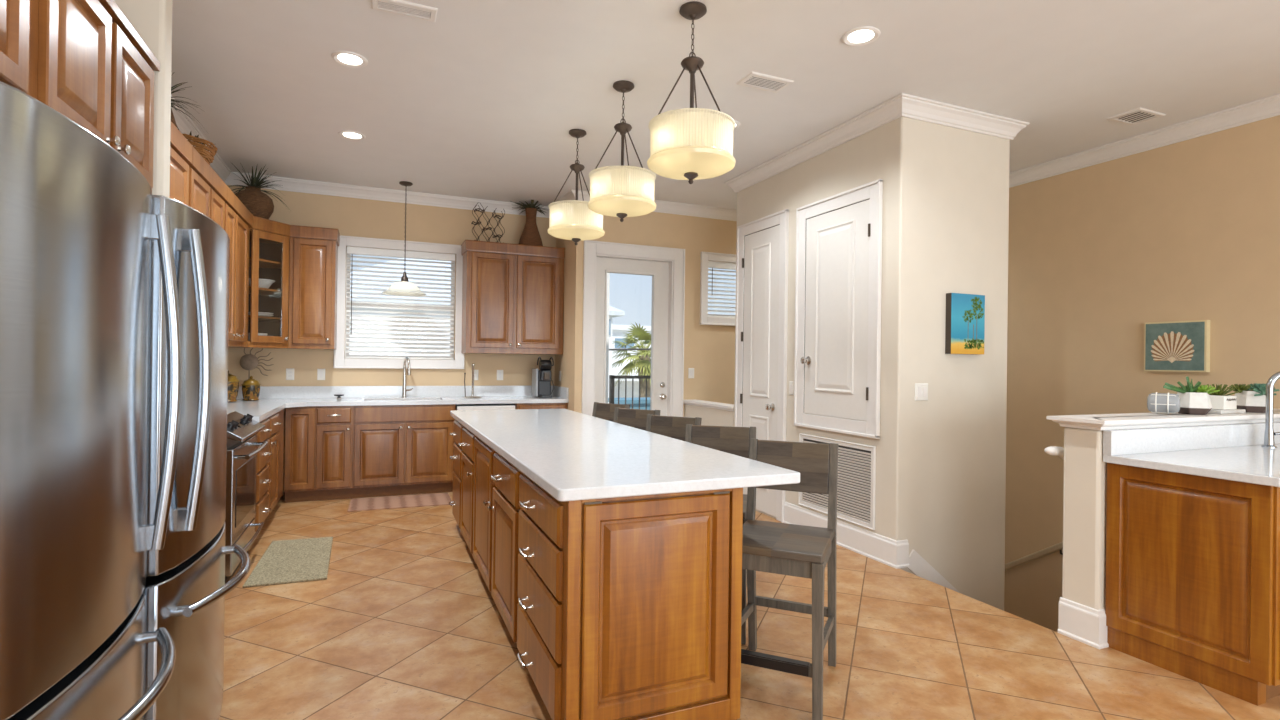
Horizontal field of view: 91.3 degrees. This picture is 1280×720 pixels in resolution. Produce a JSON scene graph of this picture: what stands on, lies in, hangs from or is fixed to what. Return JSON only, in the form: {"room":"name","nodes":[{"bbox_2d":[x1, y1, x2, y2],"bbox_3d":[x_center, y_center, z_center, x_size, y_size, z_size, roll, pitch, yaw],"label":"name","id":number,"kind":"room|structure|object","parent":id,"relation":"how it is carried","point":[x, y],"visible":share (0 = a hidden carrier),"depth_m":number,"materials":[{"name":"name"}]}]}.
{"room":"kitchen","nodes":[
{"label":"kitchen","id":0,"kind":"room"},
{"bbox_2d":[114,0,171,197],"bbox_3d":[-2.122,-0.230,2.297,0.620,3.085,0.110,1,0,-23],"label":"wall","id":1,"kind":"structure","parent":0,"point":[151,19],"depth_m":2.36,"materials":[{"name":"beige paint"}]},
{"bbox_2d":[227,185,555,491],"bbox_3d":[-2.453,-0.124,6.697,3.420,3.285,0.150,1,0,-23],"label":"wall","id":2,"kind":"structure","parent":0,"point":[356,217],"depth_m":6.54,"materials":[{"name":"beige paint"}]},
{"bbox_2d":[240,348,273,378],"bbox_3d":[-3.648,0.098,5.952,0.282,0.558,0.100,1,0,-23],"label":"sun ornament","id":3,"kind":"object","parent":2,"relation":"attached to","point":[249,362],"visible":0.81,"depth_m":5.92,"materials":[{"name":"metal"}]},
{"bbox_2d":[288,225,339,349],"bbox_3d":[-3.161,-0.684,6.086,0.410,1.155,0.418,1,0,-23],"label":"upper cabinet","id":4,"kind":"object","parent":2,"relation":"attached to","point":[313,266],"visible":1,"depth_m":5.92,"materials":[{"name":"brown wood"}]},
{"bbox_2d":[334,235,463,368],"bbox_3d":[-2.501,-0.582,6.576,1.281,1.346,0.034,1,0,-23],"label":"trim","id":5,"kind":"structure","parent":2,"relation":"attached to","point":[339,353],"depth_m":6.53,"materials":[{"name":"wood"}]},
{"bbox_2d":[345,247,454,359],"bbox_3d":[-2.545,-0.583,6.679,1.085,1.150,0.050,1,0,-23],"label":"window","id":6,"kind":"structure","parent":2,"relation":"in","point":[347,258],"depth_m":6.61,"materials":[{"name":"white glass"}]},
{"bbox_2d":[346,246,454,359],"bbox_3d":[-2.516,-0.583,6.610,1.069,1.144,0.072,1,0,-23],"label":"window blind","id":7,"kind":"object","parent":6,"relation":"attached to","point":[357,251],"visible":0.94,"depth_m":6.60,"materials":[{"name":"white plastic"}]},
{"bbox_2d":[237,385,568,398],"bbox_3d":[-2.095,0.336,5.637,3.266,0.120,2.080,1,0,-23],"label":"backsplash","id":8,"kind":"structure","parent":2,"relation":"attached to","point":[266,392],"depth_m":6.53,"materials":[{"name":"white stone"}]},
{"bbox_2d":[461,240,564,354],"bbox_3d":[-1.392,-0.652,6.829,1.064,1.170,0.418,1,0,-23],"label":"upper cabinet","id":9,"kind":"object","parent":2,"relation":"attached to","point":[513,294],"visible":1,"depth_m":6.67,"materials":[{"name":"brown wood"}]},
{"bbox_2d":[471,202,504,242],"bbox_3d":[-1.635,-1.458,6.727,0.340,0.429,0.126,1,0,-23],"label":"wine rack","id":10,"kind":"object","parent":9,"relation":"on","point":[479,208],"visible":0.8,"depth_m":6.71,"materials":[{"name":"metal"}]},
{"bbox_2d":[511,200,549,245],"bbox_3d":[-1.199,-1.531,6.897,0.478,0.592,0.300,1,0,-23],"label":"vase","id":11,"kind":"object","parent":9,"relation":"on","point":[530,235],"visible":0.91,"depth_m":6.85,"materials":[{"name":"ceramic"}]},
{"bbox_2d":[554,238,571,409],"bbox_3d":[-0.791,-0.102,6.962,0.150,3.285,0.650,1,0,-23],"label":"wall","id":12,"kind":"structure","parent":0,"point":[562,362],"depth_m":6.80,"materials":[{"name":"beige paint"}]},
{"bbox_2d":[570,212,736,416],"bbox_3d":[0.937,0.921,7.256,3.590,5.285,0.150,1,0,-23],"label":"wall","id":13,"kind":"structure","parent":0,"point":[708,349],"depth_m":7.02,"materials":[{"name":"beige paint"}]},
{"bbox_2d":[595,257,668,415],"bbox_3d":[-0.094,0.121,6.819,0.880,2.433,0.113,1,0,-23],"label":"door","id":14,"kind":"structure","parent":13,"relation":"in","point":[659,271],"depth_m":6.92,"materials":[{"name":"white paint"}]},
{"bbox_2d":[581,240,684,416],"bbox_3d":[-0.080,0.054,6.787,1.172,2.591,0.144,1,0,-23],"label":"door frame","id":15,"kind":"structure","parent":13,"relation":"attached to","point":[591,248],"depth_m":6.80,"materials":[{"name":"wood"}]},
{"bbox_2d":[171,0,1279,209],"bbox_3d":[1.351,-1.828,1.944,7.010,0.200,11.850,1,0,-23],"label":"ceiling","id":16,"kind":"structure","parent":0,"point":[482,100],"depth_m":3.79,"materials":[{"name":"paint"}]},
{"bbox_2d":[331,51,367,67],"bbox_3d":[-1.700,-1.759,3.664,0.196,0.010,0.196,1,0,-23],"label":"recessed light","id":17,"kind":"object","parent":16,"relation":"in","point":[346,58],"visible":1,"depth_m":3.66,"materials":[{"name":"white"}]},
{"bbox_2d":[339,130,365,139],"bbox_3d":[-2.261,-1.763,4.914,0.196,0.010,0.196,1,0,-23],"label":"recessed light","id":18,"kind":"object","parent":16,"relation":"in","point":[352,135],"visible":1,"depth_m":4.92,"materials":[{"name":"white"}]},
{"bbox_2d":[382,181,425,295],"bbox_3d":[-2.342,-1.211,6.236,0.416,1.111,0.416,1,0,-23],"label":"pendant light","id":19,"kind":"object","parent":16,"relation":"hanging from","point":[403,288],"visible":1,"depth_m":6.20,"materials":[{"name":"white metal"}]},
{"bbox_2d":[371,0,437,21],"bbox_3d":[-1.176,-1.753,3.123,0.305,0.010,0.130,1,0,-23],"label":"ceiling vent","id":20,"kind":"object","parent":16,"relation":"in","point":[399,7],"visible":1,"depth_m":3.12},
{"bbox_2d":[548,129,604,244],"bbox_3d":[-0.483,-1.311,4.783,0.435,0.869,0.435,1,0,-13],"label":"pendant light","id":21,"kind":"object","parent":16,"relation":"hanging from","point":[573,220],"visible":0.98,"depth_m":4.63,"materials":[{"name":"beige glass"}]},
{"bbox_2d":[587,80,655,221],"bbox_3d":[-0.110,-1.308,3.959,0.435,0.869,0.435,1,0,-32],"label":"pendant light","id":22,"kind":"object","parent":16,"relation":"hanging from","point":[621,191],"visible":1,"depth_m":3.82,"materials":[{"name":"beige glass"}]},
{"bbox_2d":[647,1,735,183],"bbox_3d":[0.258,-1.305,3.098,0.435,0.869,0.435,1,0,-32],"label":"pendant light","id":23,"kind":"object","parent":16,"relation":"hanging from","point":[691,143],"visible":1,"depth_m":2.96,"materials":[{"name":"glass"}]},
{"bbox_2d":[736,71,793,92],"bbox_3d":[0.777,-1.726,3.895,0.305,0.010,0.180,1,0,-23],"label":"ceiling vent","id":24,"kind":"object","parent":16,"relation":"in","point":[755,80],"visible":1,"depth_m":3.88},
{"bbox_2d":[842,26,880,45],"bbox_3d":[1.178,-1.722,3.333,0.196,0.010,0.196,1,0,-23],"label":"recessed light","id":25,"kind":"object","parent":16,"relation":"in","point":[864,35],"visible":1,"depth_m":3.33,"materials":[{"name":"white"}]},
{"bbox_2d":[1107,107,1165,124],"bbox_3d":[3.449,-1.690,4.350,0.285,0.010,0.210,1,0,-23],"label":"ceiling vent","id":26,"kind":"object","parent":16,"relation":"in","point":[1139,115],"visible":1,"depth_m":4.33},
{"bbox_2d":[219,492,1279,719],"bbox_3d":[1.308,1.457,1.937,6.710,0.200,11.550,1,0,-23],"label":"floor","id":27,"kind":"structure","parent":0,"point":[404,622],"depth_m":2.89,"materials":[{"name":"tile"}]},
{"bbox_2d":[0,81,181,719],"bbox_3d":[-1.487,0.431,1.207,0.945,1.775,0.775,1,0,-23],"label":"refrigerator","id":28,"kind":"object","parent":27,"relation":"on","point":[78,225],"visible":1,"depth_m":1.19,"materials":[{"name":"silver metal"}]},
{"bbox_2d":[225,411,267,583],"bbox_3d":[-2.725,0.827,3.828,0.701,0.963,0.765,1,0,-23],"label":"stove","id":29,"kind":"object","parent":27,"relation":"on","point":[242,450],"visible":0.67,"depth_m":3.79,"materials":[{"name":"silver metal"}]},
{"bbox_2d":[255,418,271,532],"bbox_3d":[-2.994,0.864,4.421,0.677,0.885,0.515,1,0,-23],"label":"base cabinet","id":30,"kind":"object","parent":27,"relation":"on","point":[263,457],"visible":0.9,"depth_m":4.48,"materials":[{"name":"brown wood"}]},
{"bbox_2d":[264,409,283,521],"bbox_3d":[-3.270,0.862,5.078,0.677,0.885,0.910,1,0,-23],"label":"base cabinet","id":31,"kind":"object","parent":27,"relation":"on","point":[276,437],"visible":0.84,"depth_m":5.08,"materials":[{"name":"brown wood"}]},
{"bbox_2d":[243,537,332,587],"bbox_3d":[-2.268,1.308,4.114,0.438,0.014,0.965,1,0,-23],"label":"rug","id":32,"kind":"object","parent":27,"relation":"on","point":[296,560],"visible":1,"depth_m":4.01,"materials":[{"name":"carpet"}]},
{"bbox_2d":[284,406,315,502],"bbox_3d":[-3.217,0.865,5.973,0.245,0.885,0.592,1,0,-23],"label":"base cabinet","id":33,"kind":"object","parent":27,"relation":"on","point":[299,450],"visible":0.7,"depth_m":5.71,"materials":[{"name":"brown wood"}]},
{"bbox_2d":[314,406,352,500],"bbox_3d":[-2.950,0.868,6.060,0.315,0.885,0.637,1,0,-23],"label":"base cabinet","id":34,"kind":"object","parent":27,"relation":"on","point":[333,424],"visible":0.94,"depth_m":5.82,"materials":[{"name":"brown wood"}]},
{"bbox_2d":[348,493,451,511],"bbox_3d":[-2.219,1.315,5.805,0.882,0.008,0.525,1,0,-23],"label":"floor mat","id":35,"kind":"object","parent":27,"relation":"on","point":[436,499],"visible":0.86,"depth_m":5.77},
{"bbox_2d":[352,404,454,497],"bbox_3d":[-2.379,0.876,6.308,0.930,0.885,0.622,1,0,-23],"label":"base cabinet","id":36,"kind":"object","parent":27,"relation":"on","point":[398,449],"visible":0.94,"depth_m":6.05,"materials":[{"name":"brown wood"}]},
{"bbox_2d":[227,396,568,421],"bbox_3d":[-2.097,0.416,5.637,3.266,0.040,2.080,1,0,-23],"label":"countertop","id":37,"kind":"structure","parent":36,"relation":"on","point":[261,409],"depth_m":6.00,"materials":[{"name":"white stone"}]},
{"bbox_2d":[228,371,239,402],"bbox_3d":[-3.682,0.231,5.570,0.193,0.288,0.193,1,0,-23],"label":"canister","id":38,"kind":"object","parent":37,"relation":"on","point":[233,382],"visible":0.38,"depth_m":5.54,"materials":[{"name":"ceramic"}]},
{"bbox_2d":[228,382,238,402],"bbox_3d":[-3.683,0.286,5.569,0.184,0.178,0.184,1,0,-23],"label":"jar","id":39,"kind":"object","parent":38,"relation":"on","point":[233,387],"depth_m":5.54,"materials":[{"name":"ceramic"}]},
{"bbox_2d":[241,376,260,400],"bbox_3d":[-3.600,0.262,5.788,0.155,0.230,0.155,1,0,-23],"label":"canister","id":40,"kind":"object","parent":37,"relation":"on","point":[250,387],"visible":1,"depth_m":5.74,"materials":[{"name":"paint"}]},
{"bbox_2d":[242,385,259,400],"bbox_3d":[-3.601,0.305,5.788,0.147,0.143,0.147,1,0,-23],"label":"jar","id":41,"kind":"object","parent":40,"relation":"on","point":[249,392],"depth_m":5.73,"materials":[{"name":"paint"}]},
{"bbox_2d":[402,357,412,397],"bbox_3d":[-2.400,0.182,6.465,0.113,0.424,0.182,1,0,-23],"label":"kitchen faucet","id":42,"kind":"object","parent":37,"relation":"on","point":[404,389],"visible":1,"depth_m":6.50,"materials":[{"name":"silver metal"}]},
{"bbox_2d":[532,357,553,397],"bbox_3d":[-1.048,0.189,6.924,0.234,0.447,0.342,1,0,-23],"label":"coffee maker","id":43,"kind":"object","parent":37,"relation":"on","point":[542,378],"visible":1,"depth_m":6.83,"materials":[{"name":"black plastic"}]},
{"bbox_2d":[449,420,463,528],"bbox_3d":[-1.103,0.893,4.887,0.736,0.878,0.540,1,0,-23],"label":"base cabinet","id":44,"kind":"object","parent":27,"relation":"on","point":[457,427],"visible":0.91,"depth_m":4.72,"materials":[{"name":"orange wood"}]},
{"bbox_2d":[458,427,476,553],"bbox_3d":[-0.878,0.895,4.352,0.736,0.878,0.620,1,0,-23],"label":"base cabinet","id":45,"kind":"object","parent":27,"relation":"on","point":[467,459],"visible":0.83,"depth_m":4.18,"materials":[{"name":"orange wood"}]},
{"bbox_2d":[473,437,495,590],"bbox_3d":[-0.617,0.897,3.749,0.722,0.878,0.695,1,0,-23],"label":"base cabinet","id":46,"kind":"object","parent":27,"relation":"on","point":[483,454],"visible":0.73,"depth_m":3.56,"materials":[{"name":"orange wood"}]},
{"bbox_2d":[450,409,799,500],"bbox_3d":[-0.458,0.440,3.720,0.957,0.040,3.297,1,0,-23],"label":"countertop","id":47,"kind":"structure","parent":46,"relation":"on","point":[570,455],"depth_m":2.69,"materials":[{"name":"white stone"}]},
{"bbox_2d":[455,403,514,410],"bbox_3d":[-1.670,0.893,6.608,0.590,0.872,0.567,1,0,-23],"label":"dishwasher","id":48,"kind":"object","parent":27,"relation":"on","point":[510,406],"visible":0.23,"depth_m":6.37,"materials":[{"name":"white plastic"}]},
{"bbox_2d":[487,452,521,642],"bbox_3d":[-0.364,0.899,3.128,0.736,0.878,0.645,1,0,-23],"label":"base cabinet","id":49,"kind":"object","parent":27,"relation":"on","point":[505,508],"visible":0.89,"depth_m":2.94,"materials":[{"name":"orange wood"}]},
{"bbox_2d":[512,403,567,408],"bbox_3d":[-1.131,0.894,6.824,0.551,0.885,0.637,1,0,-23],"label":"base cabinet","id":50,"kind":"object","parent":27,"relation":"on","point":[517,405],"visible":0.07,"depth_m":6.58,"materials":[{"name":"brown wood"}]},
{"bbox_2d":[592,402,629,421],"bbox_3d":[-0.380,0.850,5.019,0.390,0.989,0.528,1,0,40],"label":"bar stool","id":51,"kind":"object","parent":27,"relation":"on","point":[605,411],"visible":0.18,"depth_m":5.20,"materials":[{"name":"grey wood"}]},
{"bbox_2d":[517,473,742,719],"bbox_3d":[-0.100,0.901,2.499,0.736,0.878,0.719,1,0,-23],"label":"base cabinet","id":52,"kind":"object","parent":27,"relation":"on","point":[630,607],"visible":0.84,"depth_m":2.19,"materials":[{"name":"orange wood"}]},
{"bbox_2d":[613,407,660,430],"bbox_3d":[-0.145,0.851,4.451,0.390,0.989,0.528,1,0,33],"label":"bar stool","id":53,"kind":"object","parent":27,"relation":"on","point":[636,418],"visible":0.13,"depth_m":4.62,"materials":[{"name":"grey wood"}]},
{"bbox_2d":[646,414,701,440],"bbox_3d":[0.098,0.853,3.870,0.390,0.989,0.528,1,0,32],"label":"bar stool","id":54,"kind":"object","parent":27,"relation":"on","point":[669,426],"visible":0.11,"depth_m":4.04,"materials":[{"name":"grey wood"}]},
{"bbox_2d":[685,424,755,644],"bbox_3d":[0.385,0.856,3.265,0.390,0.989,0.528,1,0,15],"label":"bar stool","id":55,"kind":"object","parent":27,"relation":"on","point":[728,439],"visible":0.21,"depth_m":3.44,"materials":[{"name":"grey wood"}]},
{"bbox_2d":[741,438,838,719],"bbox_3d":[0.600,0.857,2.623,0.390,0.989,0.528,1,0,23],"label":"bar stool","id":56,"kind":"object","parent":27,"relation":"on","point":[802,551],"visible":0.84,"depth_m":2.68,"materials":[{"name":"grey wood"}]},
{"bbox_2d":[1105,463,1279,705],"bbox_3d":[3.290,0.944,3.076,2.018,0.882,0.681,1,0,-23],"label":"bar cabinet","id":57,"kind":"object","parent":27,"relation":"on","point":[1192,588],"visible":0.83,"depth_m":2.66,"materials":[{"name":"orange wood"}]},
{"bbox_2d":[1103,443,1279,486],"bbox_3d":[3.314,0.485,3.108,2.120,0.036,0.638,1,0,-23],"label":"countertop","id":58,"kind":"structure","parent":57,"relation":"on","point":[1254,464],"depth_m":2.82,"materials":[{"name":"white stone"}]},
{"bbox_2d":[1261,372,1279,447],"bbox_3d":[3.462,0.261,3.340,0.215,0.417,0.060,1,0,19],"label":"bar faucet","id":59,"kind":"object","parent":58,"relation":"on","point":[1269,433],"visible":1,"depth_m":3.35,"materials":[{"name":"silver metal"}]},
{"bbox_2d":[684,117,1009,610],"bbox_3d":[1.570,0.926,5.755,1.035,5.285,3.110,1,0,-23],"label":"wall","id":60,"kind":"structure","parent":0,"point":[941,458],"depth_m":4.32,"materials":[{"name":"beige paint"}]},
{"bbox_2d":[683,399,733,410],"bbox_3d":[0.755,0.470,6.528,0.170,0.050,1.050,1,0,-23],"label":"trim","id":61,"kind":"structure","parent":60,"relation":"on","point":[715,405],"depth_m":6.43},
{"bbox_2d":[700,252,735,325],"bbox_3d":[1.027,-0.805,7.189,0.742,0.822,0.034,1,0,-23],"label":"window frame","id":62,"kind":"structure","parent":60,"relation":"attached to","point":[705,256],"depth_m":7.07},
{"bbox_2d":[708,261,735,317],"bbox_3d":[1.013,-0.806,7.223,0.544,0.634,0.072,1,0,-23],"label":"window blind","id":63,"kind":"object","parent":60,"relation":"attached to","point":[711,264],"visible":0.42,"depth_m":7.19,"materials":[{"name":"white plastic"}]},
{"bbox_2d":[171,94,1279,220],"bbox_3d":[1.349,-1.672,1.944,6.710,0.111,11.550,1,0,-23],"label":"trim","id":64,"kind":"structure","parent":60,"relation":"attached to","point":[1268,107],"depth_m":5.53,"materials":[{"name":"wood"}]},
{"bbox_2d":[740,224,779,516],"bbox_3d":[1.045,0.088,5.593,0.080,2.507,0.582,1,0,-23],"label":"door","id":65,"kind":"structure","parent":60,"relation":"in","point":[760,262],"depth_m":5.56,"materials":[{"name":"white paint"}]},
{"bbox_2d":[735,209,788,522],"bbox_3d":[1.070,0.047,5.596,0.032,2.629,0.774,1,0,-23],"label":"trim","id":66,"kind":"structure","parent":60,"relation":"attached to","point":[781,217],"depth_m":5.32,"materials":[{"name":"wood"}]},
{"bbox_2d":[800,198,869,420],"bbox_3d":[1.438,-0.354,4.673,0.080,1.557,0.722,1,0,-23],"label":"door","id":67,"kind":"structure","parent":60,"relation":"in","point":[835,359],"depth_m":4.65,"materials":[{"name":"white paint"}]},
{"bbox_2d":[798,433,875,529],"bbox_3d":[1.451,0.882,4.679,0.018,0.575,0.830,1,0,-23],"label":"air vent","id":68,"kind":"object","parent":60,"relation":"in","point":[856,489],"visible":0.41,"depth_m":4.50,"materials":[{"name":"metal"}]},
{"bbox_2d":[794,179,882,438],"bbox_3d":[1.457,-0.350,4.689,0.032,1.772,0.918,1,0,-23],"label":"trim","id":69,"kind":"structure","parent":60,"relation":"attached to","point":[873,190],"depth_m":4.46,"materials":[{"name":"wood"}]},
{"bbox_2d":[783,502,908,568],"bbox_3d":[1.490,1.277,4.685,0.112,0.176,1.242,1,0,-23],"label":"baseboard","id":70,"kind":"structure","parent":60,"relation":"attached to","point":[885,550],"depth_m":4.41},
{"bbox_2d":[725,93,1028,192],"bbox_3d":[1.807,-1.658,5.276,1.199,0.111,2.224,1,0,-23],"label":"trim","id":71,"kind":"structure","parent":60,"relation":"attached to","point":[901,105],"depth_m":4.40,"materials":[{"name":"wood"}]},
{"bbox_2d":[915,383,927,400],"bbox_3d":[1.891,0.214,4.195,0.115,0.115,0.009,1,0,-23],"label":"wall switch","id":72,"kind":"object","parent":60,"relation":"attached to","point":[921,389],"visible":1,"depth_m":4.19,"materials":[{"name":"white plastic"}]},
{"bbox_2d":[907,549,959,592],"bbox_3d":[2.196,1.674,4.324,0.975,0.814,0.012,1,0,-23],"label":"baseboard","id":73,"kind":"structure","parent":60,"relation":"attached to","point":[919,566],"depth_m":4.20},
{"bbox_2d":[945,293,984,353],"bbox_3d":[2.250,-0.247,4.324,0.320,0.413,0.047,1,0,-23],"label":"picture","id":74,"kind":"object","parent":60,"relation":"attached to","point":[965,313],"visible":1,"depth_m":4.29,"materials":[{"name":"fabric"}]},
{"bbox_2d":[1004,115,1279,631],"bbox_3d":[4.633,0.959,2.897,0.150,5.285,10.750,1,0,-23],"label":"wall","id":75,"kind":"structure","parent":0,"point":[1187,230],"depth_m":4.88,"materials":[{"name":"beige paint"}]},
{"bbox_2d":[1005,542,1062,570],"bbox_3d":[3.279,1.971,5.803,0.074,1.132,1.668,1,0,-23],"label":"handrail","id":76,"kind":"object","parent":75,"relation":"attached to","point":[1059,546],"visible":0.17,"depth_m":5.40,"materials":[{"name":"brown wood"}]},
{"bbox_2d":[1144,320,1209,371],"bbox_3d":[3.863,-0.098,4.507,0.048,0.362,0.380,1,0,-23],"label":"picture","id":77,"kind":"object","parent":75,"relation":"attached to","point":[1172,346],"visible":1,"depth_m":4.48,"materials":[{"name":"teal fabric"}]},
{"bbox_2d":[1062,422,1264,609],"bbox_3d":[3.131,1.966,3.482,2.140,3.235,0.175,1,0,-23],"label":"wall","id":78,"kind":"structure","parent":0,"point":[1085,471],"depth_m":3.05,"materials":[{"name":"beige paint"}]},
{"bbox_2d":[1044,446,1063,459],"bbox_3d":[2.564,0.801,3.377,1.062,0.706,0.083,1,0,-23],"label":"handrail","id":79,"kind":"object","parent":78,"relation":"attached to","point":[1052,450],"visible":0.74,"depth_m":3.19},
{"bbox_2d":[1058,597,1108,648],"bbox_3d":[2.172,1.282,3.065,0.075,0.176,0.197,1,0,-23],"label":"baseboard","id":80,"kind":"structure","parent":78,"relation":"attached to","point":[1077,621],"depth_m":3.04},
{"bbox_2d":[1046,409,1279,429],"bbox_3d":[3.129,0.324,3.476,2.190,0.050,0.275,1,0,-23],"label":"trim","id":81,"kind":"structure","parent":78,"relation":"on","point":[1122,420],"depth_m":3.18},
{"bbox_2d":[1147,392,1179,413],"bbox_3d":[2.854,0.235,3.408,0.137,0.118,0.119,1,0,43],"label":"jar","id":82,"kind":"object","parent":81,"relation":"on","point":[1168,402],"visible":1,"depth_m":3.38,"materials":[{"name":"grey glass"}]},
{"bbox_2d":[1163,377,1219,414],"bbox_3d":[3.009,0.193,3.417,0.259,0.207,0.180,1,0,-23],"label":"planter","id":83,"kind":"object","parent":81,"relation":"on","point":[1194,400],"visible":1,"depth_m":3.39,"materials":[{"name":"ceramic"}]},
{"bbox_2d":[1208,409,1245,413],"bbox_3d":[3.302,0.290,3.557,0.250,0.022,0.120,1,0,-23],"label":"tray","id":84,"kind":"object","parent":81,"relation":"on","point":[1213,411],"visible":0.58,"depth_m":3.49,"materials":[{"name":"stone"}]},
{"bbox_2d":[1207,384,1241,409],"bbox_3d":[3.279,0.207,3.550,0.179,0.142,0.186,1,0,-23],"label":"planter","id":85,"kind":"object","parent":84,"relation":"on","point":[1219,400],"visible":0.86,"depth_m":3.51,"materials":[{"name":"white ceramic"}]},
{"bbox_2d":[1227,383,1278,412],"bbox_3d":[3.582,0.220,3.654,0.187,0.170,0.215,1,0,-42],"label":"planter","id":86,"kind":"object","parent":81,"relation":"on","point":[1252,398],"visible":0.87,"depth_m":3.61,"materials":[{"name":"ceramic"}]},
{"bbox_2d":[1103,422,1279,455],"bbox_3d":[3.199,0.408,3.385,2.120,0.116,0.038,1,0,-23],"label":"backsplash","id":87,"kind":"structure","parent":78,"relation":"attached to","point":[1165,439],"depth_m":3.18,"materials":[{"name":"white stone"}]},
{"bbox_3d":[0.670,1.583,8.426,4.600,0.200,2.190,1,0,-23],"label":"floor","id":88,"kind":"structure","parent":0,"visible":0},
{"bbox_2d":[606,273,609,402],"bbox_3d":[-0.536,-0.241,9.020,0.130,3.420,0.150,1,0,-23],"label":"porch post","id":89,"kind":"object","parent":88,"relation":"on","point":[608,274],"visible":0.07,"depth_m":8.97,"materials":[{"name":"white"}]},
{"bbox_2d":[609,375,650,409],"bbox_3d":[0.975,0.865,9.685,3.080,1.250,0.060,1,0,-23],"label":"railing","id":90,"kind":"object","parent":88,"relation":"on","point":[612,378],"visible":0.06,"depth_m":9.15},
{"bbox_3d":[-1.834,-0.130,0.612,0.150,3.285,11.850,1,0,-23],"label":"wall","id":91,"kind":"structure","parent":0,"visible":0},
{"bbox_2d":[0,0,29,93],"bbox_3d":[-1.568,-0.831,1.017,0.628,0.575,0.895,1,0,-23],"label":"upper cabinet","id":92,"kind":"object","parent":91,"relation":"attached to","point":[14,14],"visible":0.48,"depth_m":1.45,"materials":[{"name":"brown wood"}]},
{"bbox_2d":[28,0,159,188],"bbox_3d":[-1.913,-0.833,1.839,0.628,0.575,0.878,1,0,-23],"label":"upper cabinet","id":93,"kind":"object","parent":91,"relation":"attached to","point":[88,63],"visible":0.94,"depth_m":1.88,"materials":[{"name":"brown wood"}]},
{"bbox_2d":[170,122,192,205],"bbox_3d":[-2.601,-0.684,3.149,0.378,1.155,1.025,1,0,-23],"label":"upper cabinet","id":94,"kind":"object","parent":91,"relation":"attached to","point":[181,150],"visible":0.03,"depth_m":3.48,"materials":[{"name":"brown wood"}]},
{"bbox_2d":[171,71,208,138],"bbox_3d":[-2.729,-1.455,3.601,0.418,0.400,0.493,1,0,-23],"label":"plant","id":95,"kind":"object","parent":94,"relation":"on","point":[173,121],"visible":0.22,"depth_m":3.62,"materials":[{"name":"plant"}]},
{"bbox_2d":[188,147,226,228],"bbox_3d":[-2.976,-0.687,4.043,0.378,1.155,0.905,1,0,-23],"label":"upper cabinet","id":96,"kind":"object","parent":91,"relation":"attached to","point":[207,190],"visible":0.09,"depth_m":4.02,"materials":[{"name":"brown wood"}]},
{"bbox_2d":[183,132,217,164],"bbox_3d":[-2.994,-1.367,4.139,0.334,0.206,0.429,1,0,-23],"label":"basket","id":97,"kind":"object","parent":96,"relation":"on","point":[202,149],"visible":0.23,"depth_m":4.08,"materials":[{"name":"brown wicker"}]},
{"bbox_2d":[223,186,252,346],"bbox_3d":[-3.354,-0.690,4.942,0.378,1.155,1.035,1,0,-23],"label":"upper cabinet","id":98,"kind":"object","parent":91,"relation":"attached to","point":[238,219],"visible":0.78,"depth_m":4.98,"materials":[{"name":"brown wood"}]},
{"bbox_2d":[228,216,289,348],"bbox_3d":[-3.572,-0.691,5.771,0.617,1.155,0.681,1,0,-23],"label":"upper cabinet","id":99,"kind":"object","parent":91,"relation":"attached to","point":[269,240],"visible":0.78,"depth_m":5.80,"materials":[{"name":"brown wood"}]},
{"bbox_2d":[229,163,290,218],"bbox_3d":[-3.498,-1.541,5.721,0.479,0.548,0.553,1,0,43],"label":"potted plant","id":100,"kind":"object","parent":99,"relation":"on","point":[257,202],"visible":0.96,"depth_m":5.62,"materials":[{"name":"ceramic"}]},
{"bbox_2d":[248,315,280,320],"bbox_3d":[-3.585,-0.389,5.774,0.564,0.018,0.629,1,0,-23],"label":"shelf","id":101,"kind":"object","parent":99,"relation":"attached to","point":[250,317],"depth_m":5.73,"materials":[{"name":"brown wood"}]},
{"bbox_2d":[249,286,280,294],"bbox_3d":[-3.582,-0.644,5.774,0.564,0.018,0.629,1,0,-23],"label":"shelf","id":102,"kind":"object","parent":99,"relation":"attached to","point":[262,291],"depth_m":5.78,"materials":[{"name":"brown wood"}]},
{"bbox_2d":[249,257,281,268],"bbox_3d":[-3.579,-0.904,5.775,0.564,0.018,0.629,1,0,-23],"label":"shelf","id":103,"kind":"object","parent":99,"relation":"attached to","point":[263,264],"depth_m":5.83,"materials":[{"name":"brown wood"}]},
{"label":"outside","id":104,"kind":"structure","parent":0,"visible":0},
{"bbox_3d":[-10.872,4.443,64.483,150.000,0.200,112.700,1,0,-23],"label":"ground","id":105,"kind":"structure","parent":104,"visible":0},
{"bbox_2d":[349,258,624,402],"bbox_3d":[-5.429,0.656,17.814,7.800,7.300,7.350,1,0,-23],"label":"house","id":106,"kind":"structure","parent":105,"relation":"on","point":[613,312],"depth_m":14.26,"materials":[{"name":"white"}]},
{"bbox_2d":[608,397,649,409],"bbox_3d":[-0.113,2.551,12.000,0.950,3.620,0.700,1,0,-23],"label":"swimming pool","id":107,"kind":"object","parent":105,"relation":"on","point":[636,399],"visible":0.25,"depth_m":11.70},
{"bbox_2d":[612,322,650,396],"bbox_3d":[0.126,1.673,17.327,2.240,5.438,2.317,1,0,-23],"label":"palm tree","id":108,"kind":"object","parent":105,"relation":"on","point":[643,362],"visible":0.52,"depth_m":17.15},
{"bbox_2d":[612,324,650,397],"bbox_3d":[0.570,1.502,30.233,15.900,5.820,9.100,1,0,-23],"label":"house","id":109,"kind":"structure","parent":105,"relation":"on","point":[617,330],"depth_m":25.71,"materials":[{"name":"white"}]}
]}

